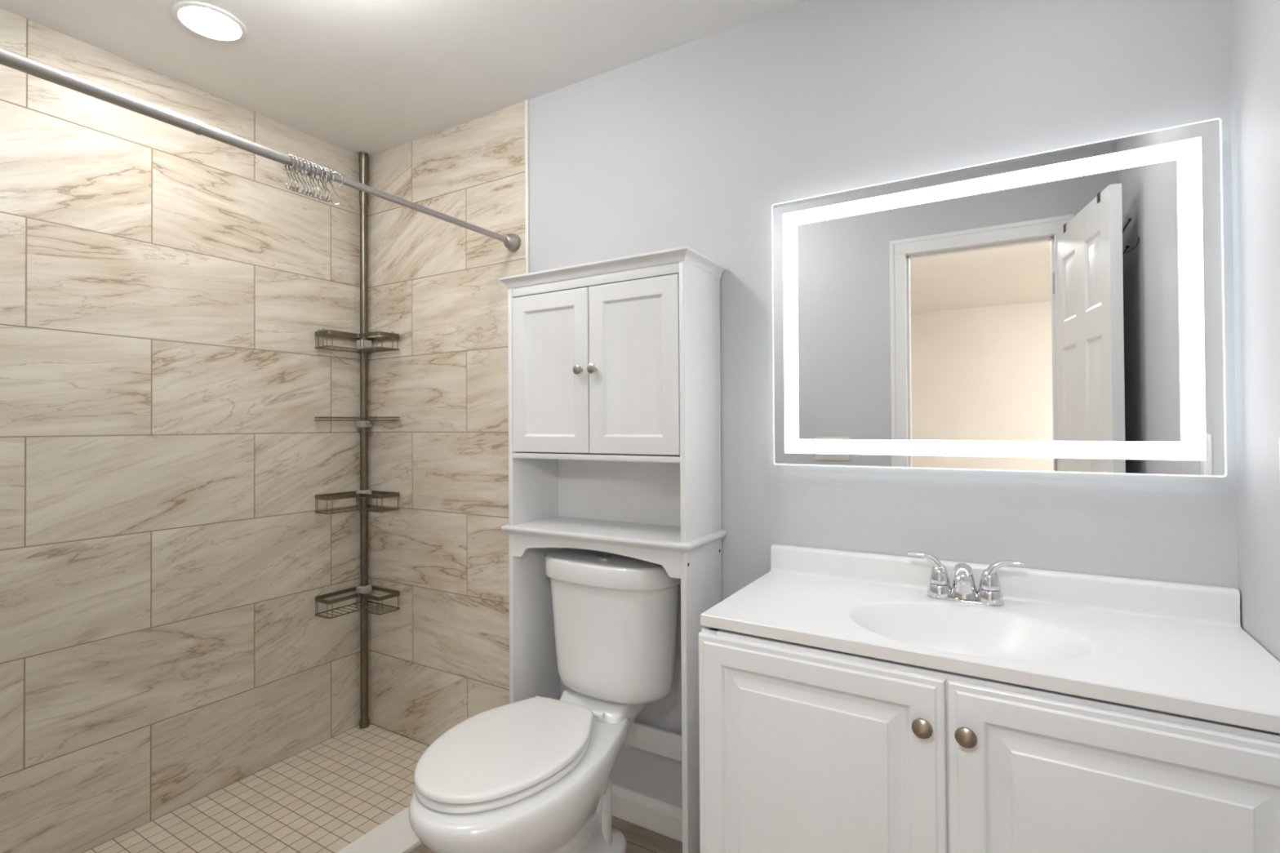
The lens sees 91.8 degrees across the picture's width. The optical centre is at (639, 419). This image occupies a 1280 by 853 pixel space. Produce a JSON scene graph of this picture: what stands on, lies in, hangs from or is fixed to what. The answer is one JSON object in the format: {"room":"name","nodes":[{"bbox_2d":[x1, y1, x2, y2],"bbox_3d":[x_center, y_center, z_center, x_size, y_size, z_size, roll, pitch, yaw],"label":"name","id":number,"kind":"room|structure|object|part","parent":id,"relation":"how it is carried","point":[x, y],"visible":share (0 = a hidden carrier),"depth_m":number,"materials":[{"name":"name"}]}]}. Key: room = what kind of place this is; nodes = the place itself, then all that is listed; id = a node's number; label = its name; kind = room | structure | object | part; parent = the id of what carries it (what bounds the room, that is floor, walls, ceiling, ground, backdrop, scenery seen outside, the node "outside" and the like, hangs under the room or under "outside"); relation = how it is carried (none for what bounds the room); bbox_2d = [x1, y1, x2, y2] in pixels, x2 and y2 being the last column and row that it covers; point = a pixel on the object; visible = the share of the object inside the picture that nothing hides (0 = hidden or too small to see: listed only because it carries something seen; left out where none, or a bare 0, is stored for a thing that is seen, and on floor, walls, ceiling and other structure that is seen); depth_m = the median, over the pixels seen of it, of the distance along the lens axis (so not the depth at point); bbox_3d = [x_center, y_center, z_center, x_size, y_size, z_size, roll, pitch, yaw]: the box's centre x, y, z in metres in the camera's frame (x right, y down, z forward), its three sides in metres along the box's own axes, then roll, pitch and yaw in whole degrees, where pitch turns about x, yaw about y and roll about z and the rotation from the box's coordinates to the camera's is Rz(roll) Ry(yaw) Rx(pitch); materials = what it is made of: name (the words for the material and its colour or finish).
{"room":"bathroom","nodes":[
{"label":"bathroom","id":0,"kind":"room"},
{"bbox_2d":[0,8,360,852],"bbox_3d":[-1.625,0.078,1.974,0.100,2.501,1.815,-1,-1,31],"label":"wall","id":1,"kind":"structure","parent":0,"point":[166,553],"depth_m":2.00,"materials":[{"name":"tile"}]},
{"bbox_2d":[83,723,429,852],"bbox_3d":[-1.312,1.299,1.721,0.672,0.050,1.715,-1,-1,31],"label":"floor","id":2,"kind":"structure","parent":0,"point":[326,796],"depth_m":2.05,"materials":[{"name":"tile"}]},
{"bbox_2d":[314,151,399,728],"bbox_3d":[-1.125,0.080,2.468,0.238,2.400,0.238,-1,-1,31],"label":"shower caddy","id":3,"kind":"object","parent":2,"relation":"on","point":[364,344],"visible":1,"depth_m":2.58,"materials":[{"name":"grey metal"}]},
{"bbox_2d":[314,328,399,353],"bbox_3d":[-1.127,-0.315,2.472,0.238,0.070,0.238,-1,-1,31],"label":"basket","id":4,"kind":"object","parent":3,"relation":"on","point":[364,344],"depth_m":2.49,"materials":[{"name":"grey metal"}]},
{"bbox_2d":[314,416,399,418],"bbox_3d":[-1.126,-0.007,2.474,0.229,0.004,0.229,-1,-1,31],"label":"soap shelf","id":5,"kind":"object","parent":3,"relation":"attached to","point":[361,417],"depth_m":2.46,"materials":[{"name":"grey metal"}]},
{"bbox_2d":[314,584,399,618],"bbox_3d":[-1.122,0.730,2.467,0.230,0.073,0.230,-1,-1,31],"label":"basket","id":6,"kind":"object","parent":3,"relation":"on","point":[362,591],"depth_m":2.48,"materials":[{"name":"grey metal"}]},
{"bbox_2d":[314,489,399,514],"bbox_3d":[-1.124,0.330,2.471,0.230,0.071,0.230,-1,-1,31],"label":"basket","id":7,"kind":"object","parent":3,"relation":"on","point":[363,495],"depth_m":2.48,"materials":[{"name":"grey metal"}]},
{"bbox_3d":[-1.126,0.004,2.474,0.229,0.004,0.229,-1,-1,31],"label":"wire frame","id":8,"kind":"part","parent":3,"relation":"part of","materials":[{"name":"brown metal"}]},
{"bbox_2d":[335,806,421,852],"bbox_3d":[-0.923,1.284,1.555,0.167,0.072,1.600,-1,-1,31],"label":"trim","id":9,"kind":"structure","parent":2,"relation":"on","point":[396,834],"depth_m":1.84,"materials":[{"name":"white stone"}]},
{"bbox_2d":[0,0,808,156],"bbox_3d":[-0.436,-1.162,1.215,2.744,0.050,1.718,-1,-1,31],"label":"ceiling","id":10,"kind":"structure","parent":0,"point":[371,77],"depth_m":1.88,"materials":[{"name":"paint"}]},
{"bbox_2d":[171,0,247,42],"bbox_3d":[-1.219,-1.124,1.760,0.176,0.006,0.176,-1,-1,31],"label":"recessed light","id":11,"kind":"object","parent":10,"relation":"in","point":[207,21],"visible":1,"depth_m":1.75,"materials":[{"name":"white paint"}]},
{"bbox_2d":[408,815,682,852],"bbox_3d":[-0.062,1.281,0.976,1.905,0.058,1.718,-1,-1,31],"label":"floor","id":12,"kind":"structure","parent":0,"point":[639,839],"depth_m":1.85,"materials":[{"name":"beige tile"}]},
{"bbox_2d":[408,547,680,852],"bbox_3d":[-0.239,0.831,1.615,0.461,0.856,0.765,-1,-1,31],"label":"toilet","id":13,"kind":"object","parent":12,"relation":"on","point":[532,775],"visible":0.99,"depth_m":1.64,"materials":[{"name":"ceramic"}]},
{"bbox_3d":[-0.330,0.836,1.557,0.362,0.015,0.504,-1,-1,31],"label":"seat","id":14,"kind":"part","parent":13,"relation":"part of","materials":[{"name":"white plastic"}]},
{"bbox_3d":[-0.330,0.814,1.558,0.364,0.019,0.506,-1,-1,31],"label":"seat","id":15,"kind":"part","parent":13,"relation":"part of","materials":[{"name":"white plastic"}]},
{"bbox_3d":[-0.095,0.442,1.846,0.444,0.062,0.225,-1,-1,31],"label":"tank lid","id":16,"kind":"part","parent":13,"relation":"part of","materials":[{"name":"ceramic"}]},
{"bbox_3d":[-0.092,0.640,1.847,0.424,0.338,0.210,-1,-1,31],"label":"tank","id":17,"kind":"part","parent":13,"relation":"part of","materials":[{"name":"ceramic"}]},
{"bbox_2d":[498,246,727,852],"bbox_3d":[-0.090,0.411,1.840,0.649,1.698,0.258,-1,-1,31],"label":"tall cabinet","id":18,"kind":"object","parent":12,"relation":"on","point":[615,373],"visible":0.91,"depth_m":1.76,"materials":[{"name":"white paint"}]},
{"bbox_3d":[-0.338,0.428,2.004,0.016,1.670,0.231,-1,-1,31],"label":"panel","id":19,"kind":"part","parent":18,"relation":"part of","materials":[{"name":"white paint"}]},
{"bbox_3d":[-0.266,-0.139,1.839,0.284,0.472,0.016,-1,-1,31],"label":"door","id":20,"kind":"part","parent":18,"relation":"part of","materials":[{"name":"white paint"}]},
{"bbox_3d":[-0.174,-0.141,1.759,0.028,0.028,0.026,-1,-1,31],"label":"knob","id":21,"kind":"part","parent":18,"relation":"part of","materials":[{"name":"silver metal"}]},
{"bbox_3d":[-0.132,-0.142,1.734,0.028,0.028,0.026,-1,-1,31],"label":"knob","id":22,"kind":"part","parent":18,"relation":"part of","materials":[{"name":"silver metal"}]},
{"bbox_3d":[-0.142,-0.394,1.769,0.577,0.028,0.015,-1,-1,31],"label":"rail","id":23,"kind":"part","parent":18,"relation":"part of","materials":[{"name":"white paint"}]},
{"bbox_3d":[-0.093,-0.422,1.852,0.649,0.032,0.251,-1,-1,31],"label":"crown moulding","id":24,"kind":"part","parent":18,"relation":"part of","materials":[{"name":"white paint"}]},
{"bbox_3d":[-0.088,0.335,1.846,0.642,0.026,0.248,-1,-1,31],"label":"shelf moulding","id":25,"kind":"part","parent":18,"relation":"part of","materials":[{"name":"white paint"}]},
{"bbox_3d":[-0.029,-0.032,1.953,0.577,0.751,0.005,-1,-1,31],"label":"panel","id":26,"kind":"part","parent":18,"relation":"part of","materials":[{"name":"white wood"}]},
{"bbox_3d":[-0.018,-0.141,1.691,0.284,0.472,0.016,-1,-1,31],"label":"door","id":27,"kind":"part","parent":18,"relation":"part of","materials":[{"name":"white paint"}]},
{"bbox_3d":[0.171,0.422,1.700,0.016,1.670,0.231,-1,-1,31],"label":"panel","id":28,"kind":"part","parent":18,"relation":"part of","materials":[{"name":"white paint"}]},
{"bbox_2d":[698,626,1279,852],"bbox_3d":[0.647,0.846,1.251,0.956,0.808,0.518,-1,-1,31],"label":"vanity cabinet","id":29,"kind":"object","parent":12,"relation":"on","point":[804,748],"visible":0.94,"depth_m":1.06,"materials":[{"name":"white wood"}]},
{"bbox_3d":[0.327,0.801,1.189,0.472,0.701,0.018,-1,-1,32],"label":"door","id":30,"kind":"part","parent":29,"relation":"part of","materials":[{"name":"white wood"}]},
{"bbox_3d":[0.485,0.529,1.065,0.034,0.034,0.028,-1,-1,31],"label":"knob","id":31,"kind":"part","parent":29,"relation":"part of","materials":[{"name":"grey metal"}]},
{"bbox_3d":[0.542,0.526,1.030,0.034,0.034,0.028,-1,-1,31],"label":"knob","id":32,"kind":"part","parent":29,"relation":"part of","materials":[{"name":"brown metal"}]},
{"bbox_2d":[700,543,1279,733],"bbox_3d":[0.652,0.436,1.266,0.953,0.192,0.493,-1,-1,31],"label":"countertop","id":33,"kind":"structure","parent":29,"relation":"on","point":[1172,647],"depth_m":1.25,"materials":[{"name":"stone"}]},
{"bbox_2d":[906,551,1025,606],"bbox_3d":[0.726,0.360,1.391,0.239,0.100,0.112,-1,-1,31],"label":"faucet","id":34,"kind":"object","parent":33,"relation":"on","point":[963,589],"visible":1,"depth_m":1.39,"materials":[{"name":"silver metal"}]},
{"bbox_3d":[0.676,0.345,1.453,0.090,0.068,0.044,-1,-1,31],"label":"lever handle","id":35,"kind":"part","parent":34,"relation":"part of","materials":[{"name":"silver metal"}]},
{"bbox_3d":[0.696,0.395,1.441,0.054,0.028,0.054,-1,-1,31],"label":"handle","id":36,"kind":"part","parent":34,"relation":"part of","materials":[{"name":"silver metal"}]},
{"bbox_3d":[0.725,0.363,1.391,0.062,0.084,0.111,-1,-1,31],"label":"spout","id":37,"kind":"part","parent":34,"relation":"part of","materials":[{"name":"silver metal"}]},
{"bbox_3d":[0.740,0.408,1.415,0.158,0.005,0.055,-1,-1,31],"label":"plate","id":38,"kind":"part","parent":34,"relation":"part of","materials":[{"name":"silver metal"}]},
{"bbox_3d":[0.784,0.394,1.389,0.054,0.028,0.054,-1,-1,31],"label":"handle","id":39,"kind":"part","parent":34,"relation":"part of","materials":[{"name":"silver metal"}]},
{"bbox_3d":[0.804,0.344,1.377,0.090,0.068,0.044,-1,-1,31],"label":"lever handle","id":40,"kind":"part","parent":34,"relation":"part of","materials":[{"name":"silver metal"}]},
{"bbox_3d":[0.732,0.796,0.937,0.475,0.701,0.018,-1,-1,32],"label":"door","id":41,"kind":"part","parent":29,"relation":"part of","materials":[{"name":"white wood"}]},
{"bbox_2d":[367,0,1238,807],"bbox_3d":[0.035,0.068,1.981,2.744,2.501,0.100,-1,-1,31],"label":"wall","id":42,"kind":"structure","parent":0,"point":[694,144],"depth_m":1.77,"materials":[{"name":"grey paint"}]},
{"bbox_2d":[0,47,520,251],"bbox_3d":[-0.859,-0.635,1.530,0.061,0.061,1.600,-1,-1,31],"label":"shower curtain rod","id":43,"kind":"object","parent":42,"relation":"attached to","point":[512,242],"visible":1,"depth_m":1.32,"materials":[{"name":"silver metal"}]},
{"bbox_2d":[284,154,294,190],"bbox_3d":[-0.863,-0.608,1.524,0.037,0.088,0.006,-1,-2,28],"label":"curtain ring","id":44,"kind":"object","parent":43,"relation":"hanging from","point":[290,155],"visible":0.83,"depth_m":1.52,"materials":[{"name":"silver metal"}]},
{"bbox_2d":[288,155,298,191],"bbox_3d":[-0.858,-0.608,1.532,0.037,0.088,0.006,-1,-1,26],"label":"curtain ring","id":45,"kind":"object","parent":43,"relation":"hanging from","point":[295,157],"visible":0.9,"depth_m":1.53,"materials":[{"name":"silver metal"}]},
{"bbox_2d":[290,157,302,191],"bbox_3d":[-0.853,-0.608,1.540,0.037,0.088,0.009,-1,-1,19],"label":"curtain ring","id":46,"kind":"object","parent":43,"relation":"hanging from","point":[299,158],"visible":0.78,"depth_m":1.53,"materials":[{"name":"silver metal"}]},
{"bbox_2d":[293,159,306,194],"bbox_3d":[-0.848,-0.608,1.548,0.037,0.088,0.008,0,-1,9],"label":"curtain ring","id":47,"kind":"object","parent":43,"relation":"hanging from","point":[302,160],"visible":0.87,"depth_m":1.55,"materials":[{"name":"silver metal"}]},
{"bbox_2d":[299,160,310,195],"bbox_3d":[-0.842,-0.608,1.558,0.037,0.088,0.006,-1,1,24],"label":"curtain ring","id":48,"kind":"object","parent":43,"relation":"hanging from","point":[307,162],"visible":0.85,"depth_m":1.55,"materials":[{"name":"silver metal"}]},
{"bbox_2d":[302,161,314,196],"bbox_3d":[-0.837,-0.608,1.566,0.037,0.088,0.006,-1,-1,23],"label":"curtain ring","id":49,"kind":"object","parent":43,"relation":"hanging from","point":[311,163],"visible":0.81,"depth_m":1.56,"materials":[{"name":"silver metal"}]},
{"bbox_2d":[307,163,317,197],"bbox_3d":[-0.832,-0.608,1.575,0.037,0.088,0.008,-1,-1,26],"label":"curtain ring","id":50,"kind":"object","parent":43,"relation":"hanging from","point":[314,164],"visible":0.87,"depth_m":1.57,"materials":[{"name":"silver metal"}]},
{"bbox_2d":[309,164,323,198],"bbox_3d":[-0.827,-0.608,1.583,0.037,0.088,0.006,0,-2,4],"label":"curtain ring","id":51,"kind":"object","parent":43,"relation":"hanging from","point":[319,166],"visible":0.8,"depth_m":1.58,"materials":[{"name":"silver metal"}]},
{"bbox_2d":[314,165,327,200],"bbox_3d":[-0.821,-0.607,1.594,0.037,0.088,0.008,0,-1,9],"label":"curtain ring","id":52,"kind":"object","parent":43,"relation":"hanging from","point":[322,167],"visible":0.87,"depth_m":1.59,"materials":[{"name":"silver metal"}]},
{"bbox_2d":[319,168,329,201],"bbox_3d":[-0.815,-0.607,1.603,0.037,0.088,0.006,-1,1,25],"label":"curtain ring","id":53,"kind":"object","parent":43,"relation":"hanging from","point":[326,169],"visible":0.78,"depth_m":1.60,"materials":[{"name":"silver metal"}]},
{"bbox_2d":[321,168,334,202],"bbox_3d":[-0.810,-0.607,1.611,0.037,0.088,0.006,0,-2,13],"label":"curtain ring","id":54,"kind":"object","parent":43,"relation":"hanging from","point":[331,171],"visible":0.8,"depth_m":1.61,"materials":[{"name":"silver metal"}]},
{"bbox_2d":[328,171,343,205],"bbox_3d":[-0.799,-0.607,1.631,0.037,0.088,0.006,0,1,-27],"label":"curtain ring","id":55,"kind":"object","parent":43,"relation":"hanging from","point":[335,172],"visible":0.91,"depth_m":1.63,"materials":[{"name":"silver metal"}]},
{"bbox_2d":[524,99,529,273],"bbox_3d":[-0.393,0.073,2.177,0.013,2.401,0.008,-1,-1,31],"label":"trim","id":56,"kind":"structure","parent":42,"relation":"attached to","point":[526,101],"depth_m":2.18,"materials":[{"name":"white tile"}]},
{"bbox_2d":[611,782,682,841],"bbox_3d":[0.405,1.210,1.689,1.834,0.092,0.016,-1,-1,31],"label":"baseboard","id":57,"kind":"structure","parent":42,"relation":"attached to","point":[657,815],"depth_m":1.91,"materials":[{"name":"white paint"}]},
{"bbox_2d":[771,118,1226,477],"bbox_3d":[0.764,-0.236,1.468,0.914,0.708,0.042,-1,-1,31],"label":"mirror","id":58,"kind":"object","parent":42,"relation":"attached to","point":[1061,310],"visible":1,"depth_m":1.39,"materials":[{"name":"white mirror"}]},
{"bbox_2d":[769,543,1241,628],"bbox_3d":[0.770,0.388,1.463,0.950,0.094,0.034,-1,-1,31],"label":"backsplash","id":59,"kind":"structure","parent":42,"relation":"attached to","point":[1171,601],"depth_m":1.37,"materials":[{"name":"stone"}]},
{"bbox_2d":[1229,0,1279,662],"bbox_3d":[0.817,0.049,0.516,0.100,2.501,1.815,-1,-1,31],"label":"wall","id":60,"kind":"structure","parent":0,"point":[1254,24],"depth_m":1.12,"materials":[{"name":"grey paint"}]},
{"bbox_2d":[1279,438,1279,466],"bbox_3d":[1.037,0.088,0.990,0.009,0.116,0.075,-1,-1,31],"label":"wall outlet","id":61,"kind":"object","parent":60,"relation":"attached to","point":[1279,438],"visible":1,"depth_m":1.02,"materials":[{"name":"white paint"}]}
]}

